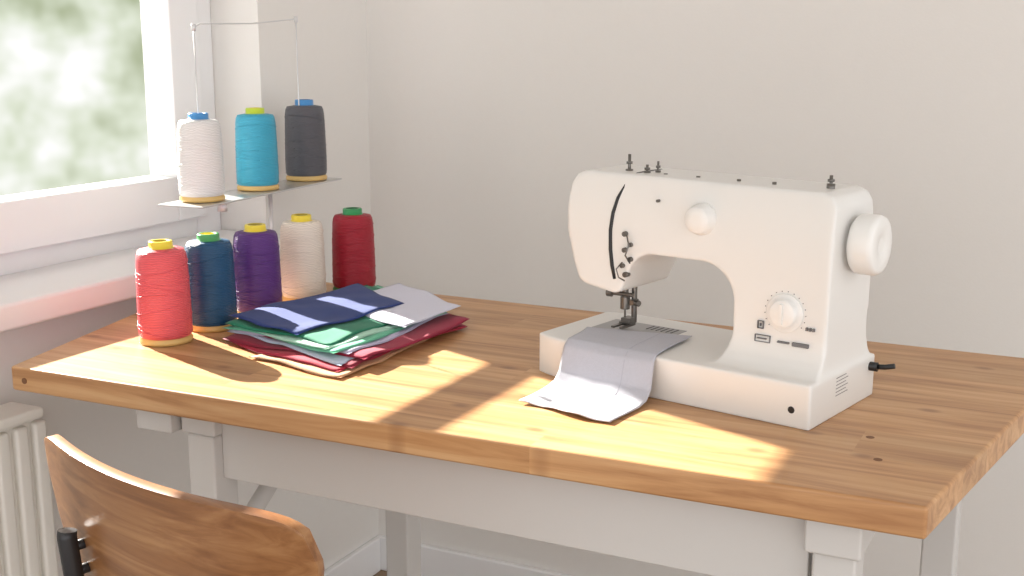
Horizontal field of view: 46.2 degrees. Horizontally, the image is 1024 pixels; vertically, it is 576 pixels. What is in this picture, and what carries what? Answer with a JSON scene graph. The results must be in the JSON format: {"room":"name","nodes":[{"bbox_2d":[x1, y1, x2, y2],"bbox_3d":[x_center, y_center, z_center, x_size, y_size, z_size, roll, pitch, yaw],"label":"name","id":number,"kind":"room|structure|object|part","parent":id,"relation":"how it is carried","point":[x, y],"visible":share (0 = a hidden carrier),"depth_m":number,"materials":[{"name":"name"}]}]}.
{"room":"sewing room","nodes":[
{"label":"sewing room","id":0,"kind":"room"},
{"bbox_2d":[0,0,378,575],"bbox_3d":[-1.367,-0.269,1.103,0.300,2.720,4.010,6,13,26],"label":"wall","id":1,"kind":"structure","parent":0,"point":[255,65],"depth_m":2.54,"materials":[{"name":"paint"}]},
{"bbox_2d":[0,402,58,575],"bbox_3d":[-1.012,0.642,1.561,0.100,0.750,1.030,6,13,26],"label":"radiator","id":2,"kind":"object","parent":1,"relation":"attached to","point":[27,528],"visible":1,"depth_m":1.90,"materials":[{"name":"white metal"}]},
{"bbox_2d":[0,0,220,275],"bbox_3d":[-1.040,-0.399,1.736,0.090,0.962,1.760,6,13,26],"label":"window","id":3,"kind":"structure","parent":1,"relation":"in","point":[20,261],"depth_m":2.37,"materials":[{"name":"white paint"}]},
{"bbox_3d":[-0.862,-0.478,2.066,0.075,0.820,0.865,6,13,26],"label":"sash","id":4,"kind":"part","parent":3,"relation":"part of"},
{"bbox_2d":[0,229,279,332],"bbox_3d":[-0.928,0.062,1.773,0.200,0.044,1.757,6,13,26],"label":"window sill","id":5,"kind":"structure","parent":1,"relation":"attached to","point":[33,296],"depth_m":2.02,"materials":[{"name":"white paint"}]},
{"bbox_2d":[324,537,380,575],"bbox_3d":[-1.230,1.035,1.292,0.016,0.090,3.993,6,13,26],"label":"baseboard","id":6,"kind":"structure","parent":1,"relation":"attached to","point":[365,560],"depth_m":2.96,"materials":[{"name":"white paint"}]},
{"bbox_2d":[373,570,386,575],"bbox_3d":[0.492,1.254,0.579,4.600,0.050,4.200,6,13,26],"label":"floor","id":7,"kind":"structure","parent":0,"point":[381,572],"depth_m":3.03,"materials":[{"name":"brown wood"}]},
{"bbox_2d":[44,434,324,575],"bbox_3d":[-0.259,0.591,1.507,0.469,0.876,0.468,9,15,37],"label":"dining chair","id":8,"kind":"object","parent":7,"relation":"on","point":[115,522],"visible":1,"depth_m":1.23,"materials":[{"name":"brown wood"}]},
{"bbox_3d":[-0.263,0.636,1.510,0.399,0.785,0.452,9,15,37],"label":"metal frame","id":9,"kind":"part","parent":8,"relation":"part of","materials":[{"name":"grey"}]},
{"bbox_2d":[12,282,1023,575],"bbox_3d":[-0.034,0.522,1.869,1.548,0.860,0.714,6,13,26],"label":"table","id":10,"kind":"object","parent":7,"relation":"on","point":[439,429],"visible":0.79,"depth_m":1.50,"materials":[{"name":"brown wood"}]},
{"bbox_2d":[135,239,192,346],"bbox_3d":[-0.539,0.005,1.856,0.083,0.159,0.083,8,14,35],"label":"thread spool","id":11,"kind":"object","parent":10,"relation":"on","point":[163,296],"visible":1,"depth_m":1.83,"materials":[{"name":"red fabric"}]},
{"bbox_2d":[185,232,237,332],"bbox_3d":[-0.489,-0.012,1.944,0.082,0.156,0.082,-2,12,-9],"label":"thread spool","id":12,"kind":"object","parent":10,"relation":"on","point":[212,279],"visible":0.77,"depth_m":1.91,"materials":[{"name":"blue fabric"}]},
{"bbox_2d":[158,16,341,229],"bbox_3d":[-0.489,-0.263,2.293,0.095,0.506,0.480,5,13,21],"label":"stand","id":13,"kind":"object","parent":10,"relation":"on","point":[235,195],"visible":0.69,"depth_m":2.25,"materials":[{"name":"silver metal"}]},
{"bbox_2d":[176,112,225,202],"bbox_3d":[-0.555,-0.233,2.138,0.082,0.156,0.082,-5,13,-21],"label":"thread spool","id":14,"kind":"object","parent":13,"relation":"on","point":[201,179],"visible":1,"depth_m":2.11,"materials":[{"name":"white fabric"}]},
{"bbox_3d":[-0.489,-0.187,2.309,0.095,0.004,0.480,5,13,21],"label":"spool plate","id":15,"kind":"part","parent":13,"relation":"part of","materials":[{"name":"silver metal"}]},
{"bbox_2d":[235,107,278,190],"bbox_3d":[-0.489,-0.267,2.298,0.082,0.156,0.082,-4,12,-19],"label":"thread spool","id":16,"kind":"object","parent":13,"relation":"on","point":[257,168],"visible":1,"depth_m":2.27,"materials":[{"name":"blue fabric"}]},
{"bbox_2d":[284,99,326,181],"bbox_3d":[-0.423,-0.303,2.458,0.086,0.163,0.086,5,13,21],"label":"thread spool","id":17,"kind":"object","parent":13,"relation":"on","point":[305,137],"visible":1,"depth_m":2.43,"materials":[{"name":"grey fabric"}]},
{"bbox_2d":[232,223,281,312],"bbox_3d":[-0.433,-0.031,2.040,0.082,0.156,0.082,-4,12,-19],"label":"thread spool","id":18,"kind":"object","parent":10,"relation":"on","point":[256,255],"visible":0.8,"depth_m":2.01,"materials":[{"name":"purple fabric"}]},
{"bbox_2d":[280,213,326,300],"bbox_3d":[-0.375,-0.054,2.152,0.082,0.156,0.082,-6,13,-26],"label":"thread spool","id":19,"kind":"object","parent":10,"relation":"on","point":[302,254],"visible":0.91,"depth_m":2.12,"materials":[{"name":"beige fabric"}]},
{"bbox_2d":[223,283,468,377],"bbox_3d":[-0.252,0.050,1.931,0.321,0.039,0.497,6,13,26],"label":"folded fabric","id":20,"kind":"object","parent":10,"relation":"on","point":[344,331],"visible":1,"depth_m":1.85,"materials":[{"name":"multicoloured fabric"}]},
{"bbox_2d":[332,207,375,289],"bbox_3d":[-0.295,-0.071,2.233,0.082,0.156,0.082,1,12,4],"label":"thread spool","id":21,"kind":"object","parent":10,"relation":"on","point":[353,247],"visible":0.94,"depth_m":2.20,"materials":[{"name":"red fabric"}]},
{"bbox_2d":[519,327,691,421],"bbox_3d":[0.123,0.108,1.593,0.149,0.059,0.244,7,13,29],"label":"fabric","id":22,"kind":"object","parent":10,"relation":"on","point":[604,374],"visible":1,"depth_m":1.58,"materials":[{"name":"grey fabric"}]},
{"bbox_2d":[539,154,894,429],"bbox_3d":[0.267,-0.018,1.603,0.451,0.306,0.200,9,15,37],"label":"sewing machine","id":23,"kind":"object","parent":10,"relation":"on","point":[798,258],"visible":0.91,"depth_m":1.52,"materials":[{"name":"white plastic"}]},
{"bbox_3d":[0.175,0.063,1.704,0.120,0.007,0.085,9,15,37],"label":"needle plate","id":24,"kind":"part","parent":23,"relation":"part of","materials":[{"name":"silver metal"}]},
{"bbox_2d":[366,0,1023,575],"bbox_3d":[1.431,-0.486,2.006,4.480,2.780,0.150,6,13,26],"label":"wall","id":25,"kind":"structure","parent":0,"point":[485,116],"depth_m":2.48,"materials":[{"name":"paint"}]},
{"bbox_2d":[376,535,571,575],"bbox_3d":[1.528,0.860,2.140,4.180,0.090,0.016,6,13,26],"label":"baseboard","id":26,"kind":"structure","parent":25,"relation":"attached to","point":[435,561],"depth_m":2.94,"materials":[{"name":"white paint"}]}
]}

